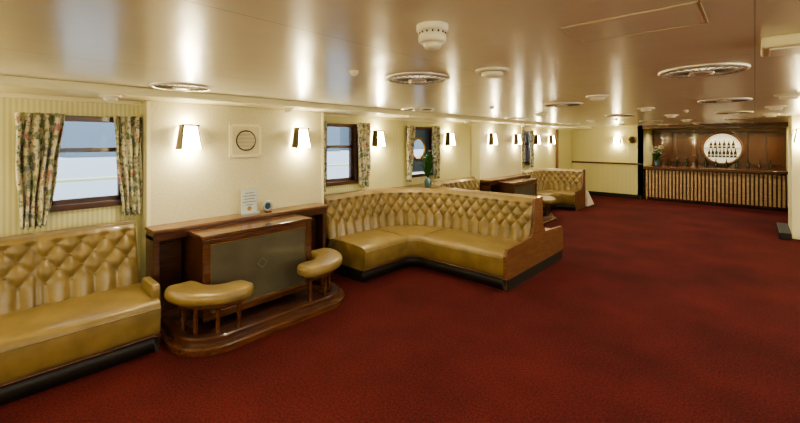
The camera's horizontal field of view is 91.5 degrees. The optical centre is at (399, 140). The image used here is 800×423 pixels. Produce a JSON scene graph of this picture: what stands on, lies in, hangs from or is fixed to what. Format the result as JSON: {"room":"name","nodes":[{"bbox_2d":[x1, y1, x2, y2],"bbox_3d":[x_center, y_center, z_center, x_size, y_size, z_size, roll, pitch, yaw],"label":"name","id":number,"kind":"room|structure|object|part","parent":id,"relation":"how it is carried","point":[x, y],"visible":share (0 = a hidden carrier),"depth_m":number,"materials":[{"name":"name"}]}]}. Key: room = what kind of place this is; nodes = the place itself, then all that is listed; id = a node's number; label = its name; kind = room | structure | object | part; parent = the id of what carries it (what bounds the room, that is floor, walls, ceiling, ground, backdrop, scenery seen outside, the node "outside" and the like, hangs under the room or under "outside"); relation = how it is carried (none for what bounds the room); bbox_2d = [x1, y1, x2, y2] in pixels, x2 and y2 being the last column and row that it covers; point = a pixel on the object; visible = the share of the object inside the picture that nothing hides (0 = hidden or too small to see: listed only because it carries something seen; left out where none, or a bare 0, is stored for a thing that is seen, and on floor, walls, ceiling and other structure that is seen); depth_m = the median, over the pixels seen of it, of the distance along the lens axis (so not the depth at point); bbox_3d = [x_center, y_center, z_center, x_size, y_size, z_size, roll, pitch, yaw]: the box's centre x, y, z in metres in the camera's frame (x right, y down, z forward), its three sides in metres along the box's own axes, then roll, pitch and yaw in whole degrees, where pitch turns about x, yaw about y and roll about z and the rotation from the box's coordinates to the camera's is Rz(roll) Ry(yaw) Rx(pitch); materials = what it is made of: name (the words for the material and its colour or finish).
{"room":"ship interior","nodes":[
{"label":"ship interior","id":0,"kind":"room"},
{"bbox_2d":[140,100,323,282],"bbox_3d":[-1.756,0.660,4.450,0.212,2.080,2.020,0,0,42],"label":"wall","id":1,"kind":"structure","parent":0,"point":[179,185],"depth_m":4.13,"materials":[{"name":"beige paint"}]},
{"bbox_2d":[175,124,201,149],"bbox_3d":[-2.082,-0.040,3.855,0.130,0.260,0.228,0,0,42],"label":"wall sconce","id":2,"kind":"object","parent":1,"relation":"attached to","point":[188,137],"depth_m":3.81,"materials":[{"name":"white fabric"}]},
{"bbox_2d":[229,123,260,157],"bbox_3d":[-1.715,-0.005,4.339,0.022,0.370,0.370,0,0,42],"label":"air vent","id":3,"kind":"object","parent":1,"relation":"in","point":[244,139],"visible":1,"depth_m":4.32,"materials":[{"name":"beige paint"}]},
{"bbox_2d":[291,127,310,147],"bbox_3d":[-1.214,-0.040,4.809,0.130,0.260,0.228,0,0,42],"label":"wall sconce","id":4,"kind":"object","parent":1,"relation":"attached to","point":[301,139],"depth_m":4.76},
{"bbox_2d":[0,97,571,281],"bbox_3d":[0.083,0.625,6.718,0.120,2.150,16.450,0,0,42],"label":"wall","id":5,"kind":"structure","parent":0,"point":[388,162],"depth_m":5.60,"materials":[{"name":"paint"}]},
{"bbox_2d":[14,112,64,229],"bbox_3d":[-2.933,0.241,3.184,0.080,0.943,0.310,0,0,42],"label":"curtain","id":6,"kind":"object","parent":5,"relation":"hanging from","point":[38,135],"visible":1,"depth_m":3.15,"materials":[{"name":"fabric"}]},
{"bbox_2d":[49,115,121,212],"bbox_3d":[-2.809,0.190,3.502,0.130,0.820,0.660,0,0,42],"label":"window","id":7,"kind":"structure","parent":5,"relation":"in","point":[87,176],"depth_m":3.51,"materials":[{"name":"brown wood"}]},
{"bbox_2d":[98,94,121,101],"bbox_3d":[-2.411,-0.354,3.249,0.160,0.052,0.160,0,0,42],"label":"air vent","id":8,"kind":"object","parent":5,"relation":"attached to","point":[106,97],"visible":1,"depth_m":3.21,"materials":[{"name":"beige plastic"}]},
{"bbox_2d":[113,116,142,216],"bbox_3d":[-2.530,0.241,3.628,0.080,0.942,0.230,0,0,42],"label":"curtain","id":9,"kind":"object","parent":5,"relation":"hanging from","point":[128,129],"visible":1,"depth_m":3.63,"materials":[{"name":"fabric"}]},
{"bbox_2d":[282,107,293,112],"bbox_3d":[-1.288,-0.354,4.484,0.130,0.052,0.130,0,0,42],"label":"air vent","id":10,"kind":"object","parent":5,"relation":"attached to","point":[286,109],"visible":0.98,"depth_m":4.45,"materials":[{"name":"beige plastic"}]},
{"bbox_2d":[0,75,591,129],"bbox_3d":[0.321,-0.398,6.434,0.615,0.105,16.350,0,0,42],"label":"trim","id":11,"kind":"structure","parent":5,"relation":"attached to","point":[10,86],"depth_m":3.69,"materials":[{"name":"beige paint"}]},
{"bbox_3d":[0.321,-0.398,6.434,0.615,0.105,16.350,0,0,42],"label":"cornice","id":12,"kind":"part","parent":11,"relation":"part of","materials":[{"name":"beige paint"}]},
{"bbox_2d":[324,121,326,191],"bbox_3d":[-1.036,0.211,5.267,0.078,0.962,0.137,0,0,39],"label":"curtain","id":13,"kind":"object","parent":5,"relation":"hanging from","point":[325,122],"visible":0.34,"depth_m":5.30,"materials":[{"name":"beige fabric"}]},
{"bbox_2d":[326,123,357,186],"bbox_3d":[-0.878,0.190,5.625,0.130,0.880,0.640,0,0,42],"label":"window","id":14,"kind":"structure","parent":5,"relation":"in","point":[341,139],"depth_m":5.67,"materials":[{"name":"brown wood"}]},
{"bbox_2d":[357,123,370,187],"bbox_3d":[-0.538,0.211,5.818,0.080,0.962,0.290,0,0,42],"label":"curtain","id":15,"kind":"object","parent":5,"relation":"hanging from","point":[364,129],"visible":1,"depth_m":5.81,"materials":[{"name":"beige fabric"}]},
{"bbox_2d":[371,130,385,146],"bbox_3d":[-0.333,-0.040,6.076,0.130,0.260,0.228,0,0,42],"label":"wall sconce","id":16,"kind":"object","parent":5,"relation":"attached to","point":[378,139],"visible":1,"depth_m":6.03,"materials":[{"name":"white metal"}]},
{"bbox_2d":[406,125,414,181],"bbox_3d":[0.187,0.211,6.614,0.080,0.963,0.216,0,0,42],"label":"curtain","id":17,"kind":"object","parent":5,"relation":"hanging from","point":[410,128],"visible":1,"depth_m":6.57,"materials":[{"name":"beige fabric"}]},
{"bbox_2d":[406,127,432,176],"bbox_3d":[0.341,0.190,6.964,0.130,0.880,0.780,0,0,42],"label":"window","id":18,"kind":"structure","parent":5,"relation":"in","point":[424,134],"depth_m":7.03,"materials":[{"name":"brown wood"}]},
{"bbox_2d":[431,126,439,178],"bbox_3d":[0.654,0.211,7.127,0.080,0.962,0.270,0,0,42],"label":"curtain","id":19,"kind":"object","parent":5,"relation":"hanging from","point":[435,129],"visible":0.94,"depth_m":7.12,"materials":[{"name":"beige fabric"}]},
{"bbox_2d":[445,132,455,145],"bbox_3d":[0.966,-0.040,7.503,0.130,0.260,0.228,0,0,42],"label":"wall sconce","id":20,"kind":"object","parent":5,"relation":"attached to","point":[450,139],"visible":1,"depth_m":7.45,"materials":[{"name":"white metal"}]},
{"bbox_2d":[522,130,524,168],"bbox_3d":[3.081,0.211,9.795,0.080,0.963,0.216,0,0,42],"label":"curtain","id":21,"kind":"object","parent":5,"relation":"hanging from","point":[523,131],"visible":0.61,"depth_m":9.76,"materials":[{"name":"beige fabric"}]},
{"bbox_2d":[524,131,529,165],"bbox_3d":[3.174,0.190,10.078,0.130,0.880,0.600,0,0,42],"label":"window","id":22,"kind":"structure","parent":5,"relation":"in","point":[527,133],"depth_m":10.23,"materials":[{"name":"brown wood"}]},
{"bbox_2d":[529,131,533,166],"bbox_3d":[3.447,0.211,10.196,0.080,0.962,0.210,0,0,42],"label":"curtain","id":23,"kind":"object","parent":5,"relation":"hanging from","point":[531,138],"visible":1,"depth_m":10.16,"materials":[{"name":"beige fabric"}]},
{"bbox_2d":[534,135,540,143],"bbox_3d":[3.692,-0.040,10.499,0.130,0.260,0.228,0,0,42],"label":"wall sconce","id":24,"kind":"object","parent":5,"relation":"attached to","point":[536,137],"visible":0.99,"depth_m":10.44,"materials":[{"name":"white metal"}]},
{"bbox_2d":[549,135,555,143],"bbox_3d":[4.399,-0.040,11.275,0.130,0.260,0.228,0,0,42],"label":"wall sconce","id":25,"kind":"object","parent":5,"relation":"attached to","point":[551,137],"visible":1,"depth_m":11.22,"materials":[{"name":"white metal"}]},
{"bbox_2d":[556,129,557,167],"bbox_3d":[4.699,0.678,11.665,0.050,2.045,0.080,0,0,42],"label":"jamb","id":26,"kind":"object","parent":5,"relation":"attached to","point":[556,129],"depth_m":11.63,"materials":[{"name":"brown wood"}]},
{"bbox_2d":[0,195,799,422],"bbox_3d":[3.574,1.750,4.522,8.300,0.100,18.200,0,0,42],"label":"floor","id":27,"kind":"structure","parent":0,"point":[651,311],"depth_m":3.15,"materials":[{"name":"red carpet"}]},
{"bbox_2d":[0,220,160,405],"bbox_3d":[-3.317,1.214,2.103,0.722,0.973,3.445,0,0,42],"label":"banquette","id":28,"kind":"object","parent":27,"relation":"on","point":[74,305],"visible":1,"depth_m":2.98,"materials":[{"name":"beige leather"}]},
{"bbox_2d":[145,203,327,322],"bbox_3d":[-1.498,1.248,4.115,0.619,0.905,1.910,0,0,42],"label":"fireplace surround","id":29,"kind":"object","parent":27,"relation":"on","point":[265,250],"visible":0.82,"depth_m":3.77,"materials":[{"name":"brown wood"}]},
{"bbox_2d":[239,188,259,215],"bbox_3d":[-1.637,0.657,4.248,0.080,0.275,0.200,0,0,42],"label":"paper sign","id":30,"kind":"object","parent":29,"relation":"on","point":[248,196],"visible":1,"depth_m":4.24,"materials":[{"name":"white paper"}]},
{"bbox_2d":[263,200,272,212],"bbox_3d":[-1.472,0.730,4.355,0.060,0.130,0.120,0,0,42],"label":"dish","id":31,"kind":"object","parent":29,"relation":"on","point":[267,205],"visible":1,"depth_m":4.35,"materials":[{"name":"white ceramic"}]},
{"bbox_2d":[160,248,344,356],"bbox_3d":[-1.308,1.462,3.803,0.805,0.475,1.735,0,0,42],"label":"club fender","id":32,"kind":"object","parent":27,"relation":"on","point":[193,337],"visible":0.97,"depth_m":3.39,"materials":[{"name":"brown wood"}]},
{"bbox_2d":[324,183,562,290],"bbox_3d":[0.626,1.214,5.480,2.330,0.973,2.650,0,0,42],"label":"sofa","id":33,"kind":"object","parent":27,"relation":"on","point":[500,241],"visible":1,"depth_m":5.16,"materials":[{"name":"beige leather"}]},
{"bbox_2d":[418,153,437,186],"bbox_3d":[0.459,0.459,6.499,0.342,0.600,0.427,0,0,-6],"label":"flower vase","id":34,"kind":"object","parent":33,"relation":"on","point":[428,163],"visible":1,"depth_m":6.45,"materials":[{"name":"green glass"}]},
{"bbox_2d":[430,176,549,229],"bbox_3d":[1.621,1.214,6.566,2.240,0.973,2.005,0,0,42],"label":"sofa","id":35,"kind":"object","parent":27,"relation":"on","point":[466,183],"visible":0.12,"depth_m":7.32,"materials":[{"name":"beige leather"}]},
{"bbox_2d":[480,174,536,195],"bbox_3d":[2.506,1.248,8.516,0.619,0.905,1.910,0,0,42],"label":"fireplace surround","id":36,"kind":"object","parent":27,"relation":"on","point":[522,184],"visible":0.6,"depth_m":8.10,"materials":[{"name":"brown wood"}]},
{"bbox_2d":[537,195,556,224],"bbox_3d":[2.696,1.462,8.204,0.805,0.475,1.735,0,0,42],"label":"club fender","id":37,"kind":"object","parent":27,"relation":"on","point":[548,217],"visible":0.26,"depth_m":8.27,"materials":[{"name":"brown wood"}]},
{"bbox_2d":[522,168,584,211],"bbox_3d":[3.842,1.214,9.835,1.125,0.973,1.480,0,0,42],"label":"sofa","id":38,"kind":"object","parent":27,"relation":"on","point":[567,186],"visible":0.8,"depth_m":9.95,"materials":[{"name":"beige leather"}]},
{"bbox_2d":[585,190,593,206],"bbox_3d":[4.903,1.492,10.441,0.400,0.416,0.545,0,0,42],"label":"wedge","id":39,"kind":"object","parent":27,"relation":"on","point":[588,200],"visible":0.47,"depth_m":10.14,"materials":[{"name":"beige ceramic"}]},
{"bbox_2d":[643,165,787,210],"bbox_3d":[8.363,1.218,10.528,2.980,0.965,0.610,0,0,42],"label":"bar counter","id":40,"kind":"object","parent":27,"relation":"on","point":[730,187],"visible":1,"depth_m":10.20,"materials":[{"name":"brown wood"}]},
{"bbox_2d":[649,146,665,165],"bbox_3d":[7.466,0.432,11.337,0.431,0.603,0.453,0,0,42],"label":"orchid arrangement","id":41,"kind":"object","parent":40,"relation":"on","point":[656,154],"visible":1,"depth_m":11.31,"materials":[{"name":"green plant"}]},
{"bbox_2d":[651,127,785,169],"bbox_3d":[9.092,0.670,11.329,3.020,2.060,0.400,0,0,42],"label":"bar wall","id":42,"kind":"structure","parent":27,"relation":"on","point":[736,148],"depth_m":11.22,"materials":[{"name":"brown wood"}]},
{"bbox_2d":[0,0,799,126],"bbox_3d":[3.574,-0.500,4.522,8.300,0.100,18.200,0,0,42],"label":"ceiling","id":43,"kind":"structure","parent":0,"point":[294,50],"depth_m":1.94,"materials":[{"name":"paint"}]},
{"bbox_2d":[148,82,212,91],"bbox_3d":[-1.793,-0.437,3.200,0.465,0.027,0.465,0,0,42],"label":"lamp","id":44,"kind":"object","parent":43,"relation":"attached to","point":[172,86],"depth_m":3.14,"materials":[{"name":"metal"}]},
{"bbox_2d":[349,70,358,75],"bbox_3d":[-0.295,-0.433,2.499,0.060,0.035,0.060,0,0,42],"label":"ceiling sensor","id":45,"kind":"object","parent":43,"relation":"attached to","point":[353,72],"depth_m":2.48,"materials":[{"name":"white plastic"}]},
{"bbox_2d":[401,107,433,110],"bbox_3d":[0.246,-0.437,5.441,0.465,0.027,0.465,0,0,42],"label":"lamp","id":46,"kind":"object","parent":43,"relation":"attached to","point":[411,108],"depth_m":5.37,"materials":[{"name":"white metal"}]},
{"bbox_2d":[385,72,449,84],"bbox_3d":[0.124,-0.437,2.781,0.465,0.027,0.465,0,0,42],"label":"lamp","id":47,"kind":"object","parent":43,"relation":"attached to","point":[409,78],"depth_m":2.72,"materials":[{"name":"silver metal"}]},
{"bbox_2d":[417,21,447,49],"bbox_3d":[0.127,-0.403,1.521,0.124,0.094,0.124,0,0,42],"label":"smoke detector","id":48,"kind":"object","parent":43,"relation":"attached to","point":[432,34],"visible":1,"depth_m":1.48,"materials":[{"name":"beige plastic"}]},
{"bbox_2d":[475,67,508,78],"bbox_3d":[0.584,-0.424,2.470,0.210,0.052,0.210,0,0,42],"label":"air diffuser","id":49,"kind":"object","parent":43,"relation":"attached to","point":[487,72],"depth_m":2.41,"materials":[{"name":"white metal"}]},
{"bbox_2d":[503,117,527,119],"bbox_3d":[2.272,-0.437,7.667,0.465,0.027,0.465,0,0,42],"label":"lamp","id":50,"kind":"object","parent":43,"relation":"attached to","point":[513,118],"depth_m":7.55,"materials":[{"name":"white metal"}]},
{"bbox_2d":[534,113,547,116],"bbox_3d":[2.317,-0.424,6.410,0.210,0.052,0.210,0,0,42],"label":"air diffuser","id":51,"kind":"object","parent":43,"relation":"attached to","point":[538,114],"depth_m":6.35,"materials":[{"name":"white metal"}]},
{"bbox_2d":[542,102,582,106],"bbox_3d":[1.971,-0.437,4.737,0.465,0.027,0.465,0,0,42],"label":"lamp","id":52,"kind":"object","parent":43,"relation":"attached to","point":[558,104],"depth_m":4.65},
{"bbox_2d":[586,95,608,100],"bbox_3d":[1.969,-0.424,3.887,0.210,0.052,0.210,0,0,42],"label":"air diffuser","id":53,"kind":"object","parent":43,"relation":"attached to","point":[592,97],"depth_m":3.83,"materials":[{"name":"white metal"}]},
{"bbox_2d":[605,114,634,116],"bbox_3d":[3.808,-0.437,6.756,0.465,0.027,0.465,0,0,42],"label":"lamp","id":54,"kind":"object","parent":43,"relation":"attached to","point":[614,115],"depth_m":6.65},
{"bbox_2d":[558,1,707,42],"bbox_3d":[0.900,-0.449,1.517,0.450,0.003,0.305,0,0,42],"label":"ceiling hatch","id":55,"kind":"object","parent":43,"relation":"in","point":[688,14],"depth_m":1.49,"materials":[{"name":"beige paint"}]},
{"bbox_2d":[637,107,654,111],"bbox_3d":[3.359,-0.424,5.326,0.210,0.052,0.210,0,0,42],"label":"air diffuser","id":56,"kind":"object","parent":43,"relation":"attached to","point":[647,109],"depth_m":5.27,"materials":[{"name":"white metal"}]},
{"bbox_2d":[639,120,662,121],"bbox_3d":[5.652,-0.437,8.783,0.465,0.027,0.465,0,0,42],"label":"lamp","id":57,"kind":"object","parent":43,"relation":"attached to","point":[654,120],"depth_m":8.68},
{"bbox_2d":[664,115,678,117],"bbox_3d":[4.694,-0.424,6.748,0.210,0.052,0.210,0,0,42],"label":"air diffuser","id":58,"kind":"object","parent":43,"relation":"attached to","point":[668,116],"depth_m":6.69,"materials":[{"name":"white metal"}]},
{"bbox_2d":[658,63,750,78],"bbox_3d":[1.915,-0.437,2.476,0.465,0.027,0.465,0,0,42],"label":"lamp","id":59,"kind":"object","parent":43,"relation":"attached to","point":[715,69],"depth_m":2.42,"materials":[{"name":"silver metal"}]},
{"bbox_2d":[697,98,752,103],"bbox_3d":[3.557,-0.437,4.281,0.465,0.027,0.465,0,0,42],"label":"lamp","id":60,"kind":"object","parent":43,"relation":"attached to","point":[721,100],"depth_m":4.22,"materials":[{"name":"silver metal"}]},
{"bbox_2d":[714,111,752,113],"bbox_3d":[5.199,-0.437,6.085,0.465,0.027,0.465,0,0,42],"label":"lamp","id":61,"kind":"object","parent":43,"relation":"attached to","point":[730,112],"depth_m":5.96,"materials":[{"name":"white metal"}]},
{"bbox_2d":[723,118,753,119],"bbox_3d":[6.882,-0.437,7.934,0.465,0.027,0.465,0,0,42],"label":"lamp","id":62,"kind":"object","parent":43,"relation":"attached to","point":[735,118],"depth_m":7.86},
{"bbox_2d":[729,122,753,123],"bbox_3d":[8.295,-0.437,9.488,0.465,0.027,0.465,0,0,42],"label":"lamp","id":63,"kind":"object","parent":43,"relation":"attached to","point":[731,122],"depth_m":9.40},
{"bbox_2d":[762,114,779,116],"bbox_3d":[6.205,-0.424,6.522,0.210,0.052,0.210,0,0,42],"label":"air diffuser","id":64,"kind":"object","parent":43,"relation":"attached to","point":[767,115],"depth_m":6.47,"materials":[{"name":"white metal"}]},
{"bbox_2d":[765,105,786,109],"bbox_3d":[4.859,-0.424,5.043,0.210,0.052,0.210,0,0,42],"label":"air diffuser","id":65,"kind":"object","parent":43,"relation":"attached to","point":[781,107],"depth_m":4.99,"materials":[{"name":"white metal"}]},
{"bbox_2d":[761,32,799,56],"bbox_3d":[1.773,-0.422,1.666,0.340,0.056,0.250,0,0,42],"label":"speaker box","id":66,"kind":"object","parent":43,"relation":"attached to","point":[786,44],"depth_m":1.67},
{"bbox_2d":[773,93,799,99],"bbox_3d":[3.744,-0.424,3.759,0.210,0.052,0.210,0,0,42],"label":"air diffuser","id":67,"kind":"object","parent":43,"relation":"attached to","point":[788,96],"depth_m":3.71,"materials":[{"name":"white metal"}]},
{"bbox_2d":[471,123,521,190],"bbox_3d":[2.232,0.660,8.833,0.212,2.080,1.970,0,0,42],"label":"wall","id":68,"kind":"structure","parent":0,"point":[502,159],"depth_m":8.54,"materials":[{"name":"beige paint"}]},
{"bbox_2d":[489,133,497,144],"bbox_3d":[1.990,-0.040,8.329,0.130,0.260,0.228,0,0,42],"label":"wall sconce","id":69,"kind":"object","parent":68,"relation":"attached to","point":[492,137],"depth_m":8.27,"materials":[{"name":"white glass"}]},
{"bbox_2d":[514,134,521,144],"bbox_3d":[2.771,-0.040,9.187,0.130,0.260,0.228,0,0,42],"label":"wall sconce","id":70,"kind":"object","parent":68,"relation":"attached to","point":[517,137],"depth_m":9.13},
{"bbox_2d":[572,126,652,198],"bbox_3d":[6.805,0.625,12.635,2.100,2.150,1.550,0,0,42],"label":"wall","id":71,"kind":"structure","parent":0,"point":[595,144],"depth_m":11.92,"materials":[{"name":"paint"}]},
{"bbox_2d":[572,161,641,164],"bbox_3d":[6.318,0.675,12.010,1.980,0.050,0.030,0,0,42],"label":"rail","id":72,"kind":"object","parent":71,"relation":"attached to","point":[572,161],"visible":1,"depth_m":11.95,"materials":[{"name":"brown wood"}]},
{"bbox_2d":[588,191,641,198],"bbox_3d":[6.321,1.640,12.014,1.980,0.120,0.020,0,0,42],"label":"baseboard","id":73,"kind":"structure","parent":71,"relation":"attached to","point":[620,195],"depth_m":11.80,"materials":[{"name":"black wood"}]},
{"bbox_2d":[613,135,621,143],"bbox_3d":[6.536,-0.040,11.744,0.228,0.260,0.130,0,0,42],"label":"wall sconce","id":74,"kind":"object","parent":71,"relation":"attached to","point":[617,139],"visible":1,"depth_m":11.70,"materials":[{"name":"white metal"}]},
{"bbox_2d":[628,136,636,142],"bbox_3d":[6.855,-0.040,11.516,0.220,0.220,0.038,0,0,42],"label":"clock","id":75,"kind":"object","parent":71,"relation":"attached to","point":[632,139],"visible":1,"depth_m":11.50,"materials":[{"name":"gold metal"}]},
{"bbox_2d":[642,122,787,128],"bbox_3d":[8.228,-0.400,10.380,3.040,0.100,0.170,0,0,42],"label":"trim","id":76,"kind":"structure","parent":71,"relation":"attached to","point":[775,124],"depth_m":10.20,"materials":[{"name":"brown wood"}]},
{"bbox_2d":[653,127,784,129],"bbox_3d":[10.303,0.625,10.580,6.200,2.150,0.120,0,0,42],"label":"wall","id":77,"kind":"structure","parent":0,"point":[733,127],"depth_m":11.37,"materials":[{"name":"wood"}]},
{"bbox_2d":[786,127,787,206],"bbox_3d":[10.966,0.625,8.916,2.980,2.150,1.450,0,0,42],"label":"wall","id":78,"kind":"structure","parent":0,"point":[786,127],"depth_m":10.02,"materials":[{"name":"paint"}]},
{"bbox_2d":[788,115,799,239],"bbox_3d":[8.269,0.625,6.064,3.130,2.150,0.900,0,0,42],"label":"wall","id":79,"kind":"structure","parent":0,"point":[793,120],"depth_m":6.77,"materials":[{"name":"beige paint"}]},
{"bbox_2d":[776,222,791,239],"bbox_3d":[7.035,1.645,7.152,0.160,0.110,1.150,0,0,42],"label":"baseboard casing","id":80,"kind":"structure","parent":79,"relation":"attached to","point":[783,230],"depth_m":6.86,"materials":[{"name":"black"}]},
{"bbox_2d":[793,128,799,142],"bbox_3d":[6.861,-0.090,6.649,0.228,0.260,0.130,0,0,42],"label":"wall sconce","id":81,"kind":"object","parent":79,"relation":"attached to","point":[797,133],"depth_m":6.66,"materials":[{"name":"white glass"}]},
{"label":"outside","id":82,"kind":"structure","parent":0,"visible":0},
{"bbox_3d":[-17.382,3.800,29.337,54.800,0.200,100.000,0,0,42],"label":"water","id":83,"kind":"object","parent":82,"visible":0},
{"bbox_2d":[414,139,423,157],"bbox_3d":[-12.500,0.100,24.895,8.000,7.200,80.000,0,0,42],"label":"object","id":84,"kind":"structure","parent":83,"relation":"on","point":[418,145],"depth_m":37.18,"materials":[{"name":"glass"}]}
]}

